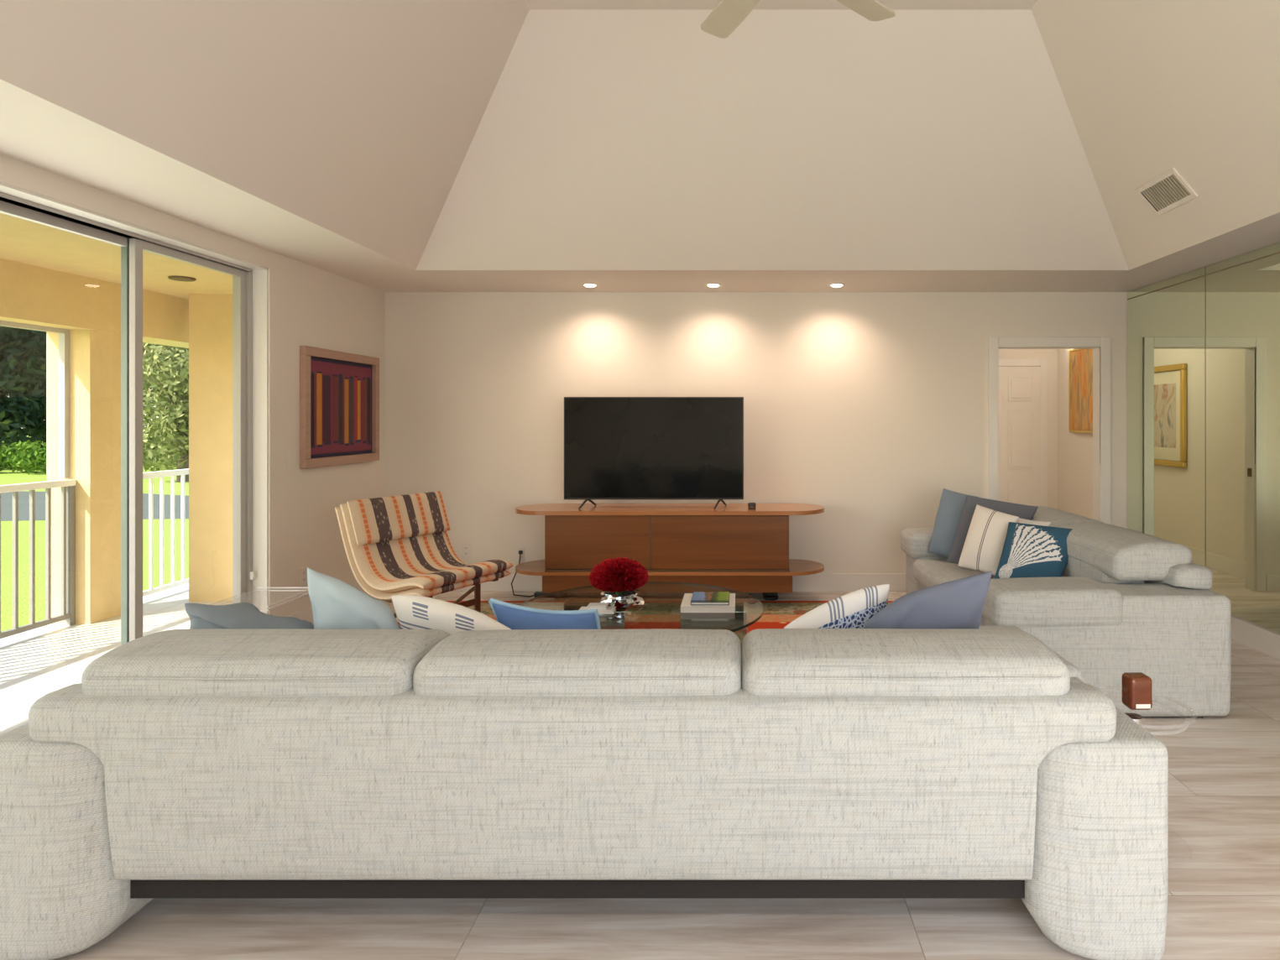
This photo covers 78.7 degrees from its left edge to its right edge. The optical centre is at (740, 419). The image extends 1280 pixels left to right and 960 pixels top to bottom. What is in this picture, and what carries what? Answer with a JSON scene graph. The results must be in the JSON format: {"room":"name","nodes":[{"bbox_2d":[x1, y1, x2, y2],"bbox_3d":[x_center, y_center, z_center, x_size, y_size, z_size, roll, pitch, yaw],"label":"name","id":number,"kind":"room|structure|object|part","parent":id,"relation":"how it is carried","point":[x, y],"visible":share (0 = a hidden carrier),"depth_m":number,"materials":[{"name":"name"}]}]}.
{"room":"living room","nodes":[
{"label":"living room","id":0,"kind":"room"},
{"bbox_2d":[0,583,232,733],"bbox_3d":[-3.950,1.505,3.000,1.800,0.190,12.000,0,0,0],"label":"floor","id":1,"kind":"structure","parent":0,"point":[36,663],"depth_m":4.74,"materials":[{"name":"tile"}]},
{"bbox_2d":[0,479,76,638],"bbox_3d":[-4.600,0.910,3.505,0.060,1.000,3.624,0,0,0],"label":"porch railing","id":2,"kind":"object","parent":1,"relation":"on","point":[67,487],"visible":1,"depth_m":5.13,"materials":[{"name":"white metal"}]},
{"bbox_3d":[-4.600,1.343,3.505,0.036,0.035,3.624,0,0,0],"label":"rail","id":3,"kind":"part","parent":2,"relation":"part of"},
{"bbox_3d":[-4.600,0.432,3.505,0.060,0.045,3.624,0,0,0],"label":"rail","id":4,"kind":"part","parent":2,"relation":"part of","materials":[{"name":"white metal"}]},
{"bbox_3d":[-4.600,0.932,5.297,0.040,0.955,0.040,0,0,0],"label":"post","id":5,"kind":"part","parent":2,"relation":"part of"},
{"bbox_2d":[46,329,120,624],"bbox_3d":[-4.630,0.395,5.465,0.300,2.030,0.290,0,0,0],"label":"porch column","id":6,"kind":"structure","parent":1,"relation":"on","point":[95,356],"depth_m":5.33,"materials":[{"name":"yellow paint"}]},
{"bbox_2d":[142,468,188,596],"bbox_3d":[-4.600,0.910,6.605,0.060,1.000,1.984,0,0,0],"label":"porch railing","id":7,"kind":"object","parent":1,"relation":"on","point":[161,474],"visible":0.12,"depth_m":6.14,"materials":[{"name":"white metal"}]},
{"bbox_3d":[-4.600,0.432,6.605,0.060,0.045,1.984,0,0,0],"label":"rail","id":8,"kind":"part","parent":7,"relation":"part of","materials":[{"name":"white metal"}]},
{"bbox_3d":[-4.600,1.343,6.605,0.036,0.035,1.984,0,0,0],"label":"rail","id":9,"kind":"part","parent":7,"relation":"part of","materials":[{"name":"white metal"}]},
{"bbox_2d":[188,294,232,601],"bbox_3d":[-3.660,0.220,6.140,1.220,2.380,0.320,0,0,0],"label":"pier","id":10,"kind":"object","parent":1,"relation":"on","point":[210,316],"visible":0.36,"depth_m":5.98,"materials":[{"name":"yellow paint"}]},
{"bbox_3d":[-4.630,0.395,-2.255,0.300,2.030,0.290,0,0,0],"label":"porch column","id":11,"kind":"structure","parent":1,"relation":"on","visible":0},
{"bbox_2d":[0,258,188,348],"bbox_3d":[-4.625,-0.795,2.250,0.350,0.350,10.500,0,0,0],"label":"beam","id":12,"kind":"structure","parent":11,"relation":"on","point":[31,295],"depth_m":5.20,"materials":[{"name":"yellow paint"}]},
{"bbox_2d":[0,320,69,478],"bbox_3d":[-4.640,-0.110,3.505,0.040,1.020,3.630,0,0,0],"label":"trim","id":13,"kind":"structure","parent":12,"relation":"attached to","point":[64,334],"depth_m":5.28,"materials":[{"name":"metal"}]},
{"bbox_2d":[0,213,232,299],"bbox_3d":[-4.000,-1.010,3.000,1.900,0.080,12.000,0,0,0],"label":"ceiling","id":14,"kind":"structure","parent":0,"point":[23,241],"depth_m":4.71,"materials":[{"name":"yellow paint"}]},
{"bbox_2d":[167,276,196,282],"bbox_3d":[-3.817,-0.963,5.280,0.160,0.014,0.160,0,0,0],"label":"recessed light","id":15,"kind":"object","parent":14,"relation":"in","point":[185,279],"visible":1,"depth_m":5.25,"materials":[{"name":"brown metal"}]},
{"bbox_2d":[0,154,385,616],"bbox_3d":[-2.975,0.170,2.700,0.150,2.460,7.500,0,0,0],"label":"wall","id":16,"kind":"structure","parent":0,"point":[309,305],"depth_m":5.04,"materials":[{"name":"paint"}]},
{"bbox_2d":[0,182,268,734],"bbox_3d":[-3.005,0.231,2.507,0.190,2.339,4.514,0,0,0],"label":"door","id":17,"kind":"structure","parent":16,"relation":"in","point":[250,280],"depth_m":3.89,"materials":[{"name":"metal"}]},
{"bbox_3d":[-3.072,0.236,3.428,0.032,2.283,0.947,0,0,0],"label":"sash","id":18,"kind":"part","parent":17,"relation":"part of","materials":[{"name":"metal"}]},
{"bbox_3d":[-3.032,0.236,4.282,0.032,2.283,0.866,0,0,0],"label":"sash","id":19,"kind":"part","parent":17,"relation":"part of","materials":[{"name":"metal"}]},
{"bbox_2d":[299,566,306,586],"bbox_3d":[-2.895,1.040,5.120,0.009,0.116,0.072,0,0,0],"label":"wall outlet","id":20,"kind":"object","parent":16,"relation":"attached to","point":[302,571],"visible":1,"depth_m":5.11,"materials":[{"name":"white plastic"}]},
{"bbox_2d":[286,585,373,625],"bbox_3d":[-2.892,1.327,5.540,0.016,0.145,1.520,0,0,0],"label":"baseboard","id":21,"kind":"structure","parent":16,"relation":"attached to","point":[306,613],"depth_m":5.15,"materials":[{"name":"white wood"}]},
{"bbox_2d":[299,345,379,468],"bbox_3d":[-2.879,-0.082,5.600,0.042,0.810,1.040,0,0,0],"label":"painting","id":22,"kind":"object","parent":16,"relation":"attached to","point":[339,391],"visible":1,"depth_m":5.52,"materials":[{"name":"multicoloured paint"}]},
{"bbox_2d":[0,0,1279,292],"bbox_3d":[0.130,-1.693,2.700,6.260,1.344,7.400,0,0,0],"label":"ceiling","id":23,"kind":"structure","parent":0,"point":[383,145],"depth_m":4.45,"materials":[{"name":"paint"}]},
{"bbox_2d":[581,282,598,287],"bbox_3d":[-1.156,-1.030,5.943,0.124,0.020,0.124,0,0,0],"label":"recessed light","id":24,"kind":"object","parent":23,"relation":"in","point":[587,284],"visible":1,"depth_m":5.91,"materials":[{"name":"white glass"}]},
{"bbox_2d":[705,282,721,287],"bbox_3d":[-0.207,-1.030,5.943,0.124,0.020,0.124,0,0,0],"label":"recessed light","id":25,"kind":"object","parent":23,"relation":"in","point":[711,284],"visible":1,"depth_m":5.91,"materials":[{"name":"white glass"}]},
{"bbox_2d":[700,0,895,38],"bbox_3d":[0.123,-1.947,2.698,1.175,0.654,1.180,0,0,0],"label":"ceiling fan","id":26,"kind":"object","parent":23,"relation":"hanging from","point":[728,15],"visible":1,"depth_m":3.10,"materials":[{"name":"beige wood"}]},
{"bbox_3d":[-0.023,-1.635,3.071,0.124,0.008,0.444,10,-4,-26],"label":"blade","id":27,"kind":"part","parent":26,"relation":"part of","materials":[{"name":"beige wood"}]},
{"bbox_3d":[0.431,-1.635,2.991,0.444,0.008,0.124,0,9,-44],"label":"blade","id":28,"kind":"part","parent":26,"relation":"part of","materials":[{"name":"beige wood"}]},
{"bbox_2d":[828,282,845,287],"bbox_3d":[0.743,-1.030,5.943,0.124,0.020,0.124,0,0,0],"label":"recessed light","id":29,"kind":"object","parent":23,"relation":"in","point":[835,284],"visible":1,"depth_m":5.91,"materials":[{"name":"white glass"}]},
{"bbox_2d":[1134,167,1198,216],"bbox_3d":[2.458,-1.310,4.465,0.146,0.163,0.410,0,0,0],"label":"ceiling vent","id":30,"kind":"object","parent":23,"relation":"in","point":[1169,190],"visible":1,"depth_m":4.45,"materials":[{"name":"metal"}]},
{"bbox_2d":[49,591,1279,959],"bbox_3d":[0.640,1.460,4.200,7.120,0.120,10.400,0,0,0],"label":"floor","id":31,"kind":"structure","parent":0,"point":[1224,772],"depth_m":2.16,"materials":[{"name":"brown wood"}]},
{"bbox_2d":[256,586,308,611],"bbox_3d":[-2.618,1.183,4.231,0.344,0.434,0.462,0,0,0],"label":"side table","id":32,"kind":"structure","parent":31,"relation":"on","point":[302,591],"depth_m":4.37,"materials":[{"name":"white plastic"}]},
{"bbox_2d":[511,550,557,597],"bbox_3d":[-1.613,1.232,6.136,0.484,0.336,0.149,0,0,23],"label":"power strip","id":33,"kind":"object","parent":31,"relation":"on","point":[520,552],"visible":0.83,"depth_m":6.09,"materials":[{"name":"black plastic"}]},
{"bbox_3d":[-1.745,1.231,6.159,0.119,0.335,0.260,0,0,-40],"label":"cord","id":34,"kind":"part","parent":33,"relation":"part of","materials":[{"name":"black plastic"}]},
{"bbox_2d":[0,626,1168,959],"bbox_3d":[-0.430,1.002,2.504,3.090,0.795,1.110,0,0,0],"label":"sofa","id":35,"kind":"object","parent":31,"relation":"on","point":[982,762],"visible":1,"depth_m":1.97,"materials":[{"name":"white fabric"}]},
{"bbox_3d":[-1.784,1.105,2.485,0.357,0.574,1.072,0,0,0],"label":"arm","id":36,"kind":"part","parent":35,"relation":"part of"},
{"bbox_2d":[184,602,313,629],"bbox_3d":[-1.565,0.748,2.527,0.469,0.305,0.222,0,0,0],"label":"throw pillow","id":37,"kind":"object","parent":35,"relation":"on","point":[240,615],"visible":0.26,"depth_m":2.48,"materials":[{"name":"fabric"}]},
{"bbox_2d":[81,628,450,696],"bbox_3d":[-1.281,0.788,2.193,0.906,0.364,0.405,0,0,0],"label":"cushion","id":38,"kind":"object","parent":35,"relation":"on","point":[205,662],"depth_m":2.02,"materials":[{"name":"white fabric"}]},
{"bbox_2d":[307,567,402,629],"bbox_3d":[-1.254,0.708,2.578,0.329,0.448,0.215,0,0,0],"label":"throw pillow","id":39,"kind":"object","parent":35,"relation":"on","point":[336,604],"visible":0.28,"depth_m":2.50,"materials":[{"name":"blue fabric"}]},
{"bbox_2d":[391,595,510,635],"bbox_3d":[-0.920,0.746,2.560,0.440,0.348,0.186,0,0,0],"label":"throw pillow","id":40,"kind":"object","parent":35,"relation":"on","point":[413,612],"visible":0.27,"depth_m":2.48,"materials":[{"name":"fabric"}]},
{"bbox_2d":[488,598,600,629],"bbox_3d":[-0.642,0.773,2.651,0.416,0.346,0.158,0,0,0],"label":"throw pillow","id":41,"kind":"object","parent":35,"relation":"on","point":[513,616],"visible":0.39,"depth_m":2.59,"materials":[{"name":"blue fabric"}]},
{"bbox_3d":[-0.430,0.953,2.050,2.808,0.485,0.190,0,0,0],"label":"frame","id":42,"kind":"part","parent":35,"relation":"part of","materials":[{"name":"white fabric"}]},
{"bbox_2d":[412,628,741,696],"bbox_3d":[-0.430,0.787,2.193,0.875,0.365,0.405,0,0,0],"label":"cushion","id":43,"kind":"object","parent":35,"relation":"on","point":[645,662],"depth_m":2.02,"materials":[{"name":"white fabric"}]},
{"bbox_2d":[783,584,889,628],"bbox_3d":[0.327,0.749,2.644,0.360,0.382,0.148,0,0,0],"label":"throw pillow","id":44,"kind":"object","parent":35,"relation":"on","point":[854,609],"visible":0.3,"depth_m":2.59,"materials":[{"name":"white fabric"}]},
{"bbox_2d":[741,628,1070,696],"bbox_3d":[0.421,0.788,2.193,0.906,0.364,0.405,0,0,0],"label":"cushion","id":45,"kind":"object","parent":35,"relation":"on","point":[775,662],"depth_m":2.02,"materials":[{"name":"white fabric"}]},
{"bbox_2d":[864,570,992,628],"bbox_3d":[0.606,0.714,2.537,0.411,0.454,0.192,0,0,0],"label":"throw pillow","id":46,"kind":"object","parent":35,"relation":"on","point":[958,603],"visible":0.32,"depth_m":2.46,"materials":[{"name":"blue fabric"}]},
{"bbox_3d":[0.924,1.105,2.485,0.357,0.574,1.072,0,0,0],"label":"arm","id":47,"kind":"part","parent":35,"relation":"part of"},
{"bbox_2d":[397,600,893,633],"bbox_3d":[-0.573,1.396,4.540,3.555,0.008,2.780,0,0,0],"label":"area rug","id":48,"kind":"object","parent":31,"relation":"on","point":[653,614],"visible":0.04,"depth_m":5.61,"materials":[{"name":"carpet"}]},
{"bbox_2d":[334,491,513,617],"bbox_3d":[-1.987,0.943,4.892,0.762,0.898,0.736,0,0,26],"label":"lounge chair","id":49,"kind":"object","parent":48,"relation":"on","point":[399,545],"visible":0.94,"depth_m":4.82,"materials":[{"name":"multicoloured fabric"}]},
{"bbox_3d":[-2.092,0.964,4.643,0.625,0.266,0.040,0,0,26],"label":"rail","id":50,"kind":"part","parent":49,"relation":"part of","materials":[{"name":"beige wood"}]},
{"bbox_2d":[518,581,763,644],"bbox_3d":[-0.544,1.204,4.170,1.340,0.377,1.340,0,0,0],"label":"coffee table","id":51,"kind":"object","parent":48,"relation":"on","point":[736,622],"visible":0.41,"depth_m":4.14,"materials":[{"name":"clear glass"}]},
{"bbox_2d":[579,606,616,614],"bbox_3d":[-0.752,1.005,4.070,0.185,0.020,0.080,0,0,0],"label":"book","id":52,"kind":"object","parent":51,"relation":"on","point":[610,610],"visible":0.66,"depth_m":4.03,"materials":[{"name":"paper"}]},
{"bbox_2d":[587,602,608,609],"bbox_3d":[-0.750,0.984,4.072,0.100,0.020,0.065,0,0,0],"label":"book","id":53,"kind":"object","parent":52,"relation":"on","point":[592,605],"visible":0.94,"depth_m":4.05,"materials":[{"name":"paper"}]},
{"bbox_2d":[600,590,644,608],"bbox_3d":[-0.654,0.979,4.239,0.243,0.072,0.220,0,0,40],"label":"vase","id":54,"kind":"object","parent":51,"relation":"on","point":[627,599],"visible":0.84,"depth_m":4.17,"materials":[{"name":"silver metal"}]},
{"bbox_2d":[588,557,648,594],"bbox_3d":[-0.660,0.851,4.200,0.324,0.199,0.323,0,0,0],"label":"flower ball","id":55,"kind":"object","parent":54,"relation":"on","point":[619,575],"visible":1,"depth_m":4.11,"materials":[{"name":"red plant"}]},
{"bbox_2d":[680,593,735,612],"bbox_3d":[-0.171,0.998,4.207,0.286,0.034,0.305,0,0,0],"label":"book","id":56,"kind":"object","parent":51,"relation":"on","point":[686,607],"visible":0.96,"depth_m":4.06,"materials":[{"name":"paper"}]},
{"bbox_2d":[690,591,729,605],"bbox_3d":[-0.161,0.971,4.195,0.202,0.018,0.240,0,0,0],"label":"book","id":57,"kind":"object","parent":56,"relation":"on","point":[698,598],"visible":1,"depth_m":4.15,"materials":[{"name":"paper"}]},
{"bbox_2d":[515,503,824,600],"bbox_3d":[-0.542,1.039,5.980,2.380,0.722,0.540,0,0,0],"label":"media console","id":58,"kind":"object","parent":31,"relation":"on","point":[735,546],"visible":0.98,"depth_m":5.74,"materials":[{"name":"brown wood"}]},
{"bbox_3d":[-1.052,0.914,5.767,0.810,0.400,0.020,0,0,0],"label":"sliding door","id":59,"kind":"part","parent":58,"relation":"part of","materials":[{"name":"brown wood"}]},
{"bbox_2d":[564,397,743,509],"bbox_3d":[-0.666,0.252,5.955,1.384,0.852,0.248,0,0,0],"label":"television","id":60,"kind":"object","parent":58,"relation":"on","point":[615,447],"visible":1,"depth_m":5.94,"materials":[{"name":"black plastic"}]},
{"bbox_2d":[515,559,824,575],"bbox_3d":[-0.542,1.141,5.980,2.380,0.027,0.540,0,0,0],"label":"shelf","id":61,"kind":"object","parent":58,"relation":"attached to","point":[796,566],"depth_m":5.73,"materials":[{"name":"brown wood"}]},
{"bbox_3d":[-0.148,0.914,5.746,1.023,0.400,0.020,0,0,0],"label":"sliding door","id":62,"kind":"part","parent":58,"relation":"part of","materials":[{"name":"brown wood"}]},
{"bbox_2d":[747,502,756,509],"bbox_3d":[0.089,0.654,5.860,0.062,0.047,0.062,0,0,0],"label":"puck","id":63,"kind":"object","parent":58,"relation":"on","point":[750,505],"visible":1,"depth_m":5.84,"materials":[{"name":"black plastic"}]},
{"bbox_2d":[900,506,1231,718],"bbox_3d":[1.741,1.003,4.668,1.110,0.795,2.212,0,0,0],"label":"loveseat","id":64,"kind":"object","parent":31,"relation":"on","point":[1124,600],"visible":0.62,"depth_m":3.58,"materials":[{"name":"white fabric"}]},
{"bbox_3d":[1.660,1.192,4.668,0.820,0.155,1.484,0,0,0],"label":"seat","id":65,"kind":"part","parent":64,"relation":"part of","materials":[{"name":"beige fabric"}]},
{"bbox_3d":[1.760,1.105,5.583,1.072,0.574,0.357,0,0,0],"label":"arm","id":66,"kind":"part","parent":64,"relation":"part of"},
{"bbox_2d":[928,488,978,557],"bbox_3d":[1.472,0.724,5.324,0.275,0.467,0.245,0,0,42],"label":"throw pillow","id":67,"kind":"object","parent":64,"relation":"on","point":[952,504],"visible":0.66,"depth_m":5.30,"materials":[{"name":"blue fabric"}]},
{"bbox_2d":[913,559,994,588],"bbox_3d":[1.545,1.044,5.040,0.702,0.166,0.735,0,0,0],"label":"seat cushion","id":68,"kind":"object","parent":64,"relation":"on","point":[927,572],"depth_m":4.98,"materials":[{"name":"beige fabric"}]},
{"bbox_2d":[946,581,983,626],"bbox_3d":[1.545,1.044,4.296,0.702,0.166,0.735,0,0,0],"label":"seat cushion","id":69,"kind":"object","parent":64,"relation":"on","point":[981,624],"depth_m":3.93,"materials":[{"name":"fabric"}]},
{"bbox_2d":[957,504,1018,575],"bbox_3d":[1.535,0.744,4.776,0.231,0.400,0.302,0,0,-40],"label":"throw pillow","id":70,"kind":"object","parent":64,"relation":"on","point":[985,538],"visible":0.74,"depth_m":4.74,"materials":[{"name":"fabric"}]},
{"bbox_2d":[946,495,1038,564],"bbox_3d":[1.639,0.742,5.017,0.566,0.475,0.222,0,0,18],"label":"throw pillow","id":71,"kind":"object","parent":64,"relation":"on","point":[1026,512],"visible":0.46,"depth_m":5.03,"materials":[{"name":"grey fabric"}]},
{"bbox_2d":[993,522,1073,579],"bbox_3d":[1.718,0.779,4.444,0.440,0.323,0.282,0,0,31],"label":"throw pillow","id":72,"kind":"object","parent":64,"relation":"on","point":[1029,551],"visible":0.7,"depth_m":4.41,"materials":[{"name":"fabric"}]},
{"bbox_2d":[1017,517,1050,526],"bbox_3d":[1.792,0.790,4.756,0.198,0.344,0.151,0,0,39],"label":"throw pillow","id":73,"kind":"object","parent":64,"relation":"on","point":[1020,520],"visible":0.18,"depth_m":4.77,"materials":[{"name":"white fabric"}]},
{"bbox_2d":[1031,506,1104,527],"bbox_3d":[2.052,0.788,5.098,0.405,0.365,0.869,0,0,0],"label":"cushion","id":74,"kind":"object","parent":64,"relation":"on","point":[1057,517],"depth_m":4.88,"materials":[{"name":"grey fabric"}]},
{"bbox_3d":[1.760,1.105,3.752,1.072,0.574,0.357,0,0,0],"label":"arm","id":75,"kind":"part","parent":64,"relation":"part of"},
{"bbox_2d":[1056,522,1192,583],"bbox_3d":[2.052,0.788,4.237,0.405,0.364,0.869,0,0,0],"label":"cushion","id":76,"kind":"object","parent":64,"relation":"on","point":[1100,552],"depth_m":3.93,"materials":[{"name":"grey fabric"}]},
{"bbox_3d":[2.195,0.953,4.668,0.190,0.485,1.930,0,0,0],"label":"frame","id":77,"kind":"part","parent":64,"relation":"part of","materials":[{"name":"white fabric"}]},
{"bbox_2d":[1123,712,1142,726],"bbox_3d":[1.300,1.172,2.560,0.368,0.456,0.368,0,0,0],"label":"accent table","id":78,"kind":"object","parent":31,"relation":"on","point":[1136,718],"visible":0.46,"depth_m":2.55,"materials":[{"name":"plastic"}]},
{"bbox_2d":[1121,672,1152,710],"bbox_3d":[1.335,0.914,2.599,0.080,0.112,0.069,0,0,0],"label":"box","id":79,"kind":"object","parent":78,"relation":"on","point":[1136,687],"visible":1,"depth_m":2.57,"materials":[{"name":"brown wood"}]},
{"bbox_2d":[385,292,1127,573],"bbox_3d":[0.525,0.170,6.360,6.850,2.460,0.120,0,0,0],"label":"wall","id":80,"kind":"structure","parent":0,"point":[863,408],"depth_m":6.30,"materials":[{"name":"paint"}]},
{"bbox_2d":[461,543,470,558],"bbox_3d":[-2.235,1.070,6.295,0.072,0.116,0.009,0,0,0],"label":"wall outlet","id":81,"kind":"object","parent":80,"relation":"attached to","point":[466,548],"visible":1,"depth_m":6.29,"materials":[{"name":"white plastic"}]},
{"bbox_2d":[517,547,526,561],"bbox_3d":[-1.785,1.100,6.295,0.072,0.116,0.009,0,0,0],"label":"wall outlet","id":82,"kind":"object","parent":80,"relation":"attached to","point":[523,558],"visible":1,"depth_m":6.29,"materials":[{"name":"white plastic"}]},
{"bbox_2d":[450,573,906,591],"bbox_3d":[-0.434,1.327,6.292,4.899,0.145,0.016,0,0,0],"label":"baseboard","id":83,"kind":"structure","parent":80,"relation":"attached to","point":[817,582],"depth_m":6.29,"materials":[{"name":"wood"}]},
{"bbox_2d":[987,337,1110,524],"bbox_3d":[2.518,0.363,6.351,0.995,2.073,0.138,0,0,0],"label":"trim","id":84,"kind":"structure","parent":80,"relation":"attached to","point":[1100,347],"depth_m":6.28,"materials":[{"name":"white wood"}]},
{"bbox_2d":[998,349,1057,509],"bbox_3d":[2.835,0.170,9.310,2.170,2.460,0.120,0,0,0],"label":"wall","id":85,"kind":"structure","parent":0,"point":[1051,354],"depth_m":9.25,"materials":[{"name":"paint"}]},
{"bbox_2d":[998,358,1047,506],"bbox_3d":[3.150,0.335,9.201,1.050,2.130,0.098,0,0,0],"label":"door","id":86,"kind":"structure","parent":85,"relation":"in","point":[1022,390],"depth_m":9.22,"materials":[{"name":"white wood"}]},
{"bbox_3d":[2.960,-0.370,9.212,0.290,0.300,0.016,0,0,0],"label":"panel","id":87,"kind":"part","parent":86,"relation":"part of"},
{"bbox_3d":[2.960,0.240,9.212,0.290,0.720,0.016,0,0,0],"label":"panel","id":88,"kind":"part","parent":86,"relation":"part of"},
{"bbox_3d":[2.960,0.980,9.212,0.290,0.480,0.016,0,0,0],"label":"panel","id":89,"kind":"part","parent":86,"relation":"part of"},
{"bbox_3d":[3.340,-0.370,9.212,0.290,0.300,0.016,0,0,0],"label":"panel","id":90,"kind":"part","parent":86,"relation":"part of","materials":[{"name":"white wood"}]},
{"bbox_3d":[3.340,0.240,9.212,0.290,0.720,0.016,0,0,0],"label":"panel","id":91,"kind":"part","parent":86,"relation":"part of","materials":[{"name":"white wood"}]},
{"bbox_3d":[3.340,0.980,9.212,0.290,0.480,0.016,0,0,0],"label":"panel","id":92,"kind":"part","parent":86,"relation":"part of","materials":[{"name":"white wood"}]},
{"bbox_2d":[1057,349,1092,519],"bbox_3d":[3.860,0.170,7.835,0.120,2.460,2.830,0,0,0],"label":"wall","id":93,"kind":"structure","parent":0,"point":[1074,449],"depth_m":8.91,"materials":[{"name":"paint"}]},
{"bbox_2d":[1068,349,1092,433],"bbox_3d":[3.777,-0.326,8.508,0.045,0.940,0.641,0,0,0],"label":"painting","id":94,"kind":"object","parent":93,"relation":"attached to","point":[1080,361],"visible":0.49,"depth_m":8.54,"materials":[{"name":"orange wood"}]},
{"bbox_2d":[1128,245,1279,633],"bbox_3d":[3.235,0.170,2.625,0.150,2.460,7.350,0,0,0],"label":"wall","id":95,"kind":"structure","parent":0,"point":[1269,245],"depth_m":4.75,"materials":[{"name":"paint"}]},
{"bbox_2d":[1127,266,1206,567],"bbox_3d":[3.155,0.106,5.763,0.010,2.288,1.065,0,0,0],"label":"mirror panel","id":96,"kind":"object","parent":95,"relation":"attached to","point":[1167,318],"visible":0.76,"depth_m":5.69,"materials":[{"name":"clear glass"}]},
{"bbox_2d":[1206,242,1279,633],"bbox_3d":[3.155,0.106,4.697,0.010,2.288,1.065,0,0,0],"label":"mirror panel","id":97,"kind":"object","parent":95,"relation":"attached to","point":[1243,290],"visible":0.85,"depth_m":4.83,"materials":[{"name":"clear glass"}]},
{"bbox_2d":[1231,615,1279,660],"bbox_3d":[3.145,1.327,2.700,0.030,0.145,7.200,0,0,0],"label":"baseboard","id":98,"kind":"structure","parent":95,"relation":"attached to","point":[1266,641],"depth_m":4.69,"materials":[{"name":"beige wood"}]},
{"label":"outside","id":99,"kind":"structure","parent":0,"visible":0},
{"bbox_2d":[0,434,188,632],"bbox_3d":[-47.450,1.780,30.000,85.100,0.200,120.000,0,0,0],"label":"lawn","id":100,"kind":"structure","parent":99,"point":[7,477],"depth_m":9.63,"materials":[{"name":"green plant"}]},
{"bbox_2d":[0,325,46,468],"bbox_3d":[-25.508,-3.051,26.538,5.167,9.582,5.107,0,0,22],"label":"tree","id":101,"kind":"object","parent":100,"relation":"on","point":[13,360],"visible":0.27,"depth_m":26.10,"materials":[{"name":"green plant"}]},
{"bbox_2d":[0,439,46,475],"bbox_3d":[-32.062,1.196,23.989,24.180,1.208,1.807,0,0,0],"label":"hedge","id":102,"kind":"object","parent":100,"relation":"on","point":[23,456],"visible":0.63,"depth_m":23.78,"materials":[{"name":"green plant"}]},
{"bbox_2d":[5,334,46,457],"bbox_3d":[-28.357,-3.287,32.092,5.362,10.062,5.425,0,0,-34],"label":"tree","id":103,"kind":"object","parent":100,"relation":"on","point":[38,352],"visible":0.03,"depth_m":30.53,"materials":[{"name":"green plant"}]},
{"bbox_2d":[0,491,188,521],"bbox_3d":[-34.031,1.674,16.613,52.388,0.012,5.489,0,0,4],"label":"path","id":104,"kind":"structure","parent":100,"relation":"on","point":[23,496],"depth_m":14.83,"materials":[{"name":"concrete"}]},
{"bbox_2d":[144,374,175,417],"bbox_3d":[-20.520,-2.814,29.469,4.851,9.103,4.908,0,0,38],"label":"tree","id":105,"kind":"object","parent":100,"relation":"on","point":[146,374],"visible":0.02,"depth_m":27.92,"materials":[{"name":"green plant"}]},
{"bbox_2d":[142,344,177,470],"bbox_3d":[-18.460,-1.395,23.436,3.358,6.163,3.168,0,0,-23],"label":"tree","id":106,"kind":"object","parent":100,"relation":"on","point":[144,381],"visible":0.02,"depth_m":23.40,"materials":[{"name":"green plant"}]},
{"bbox_2d":[142,342,188,482],"bbox_3d":[-15.008,-1.242,20.884,3.033,5.855,3.033,0,0,-4],"label":"tree","id":107,"kind":"object","parent":100,"relation":"on","point":[173,376],"visible":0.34,"depth_m":20.13,"materials":[{"name":"green plant"}]}
]}

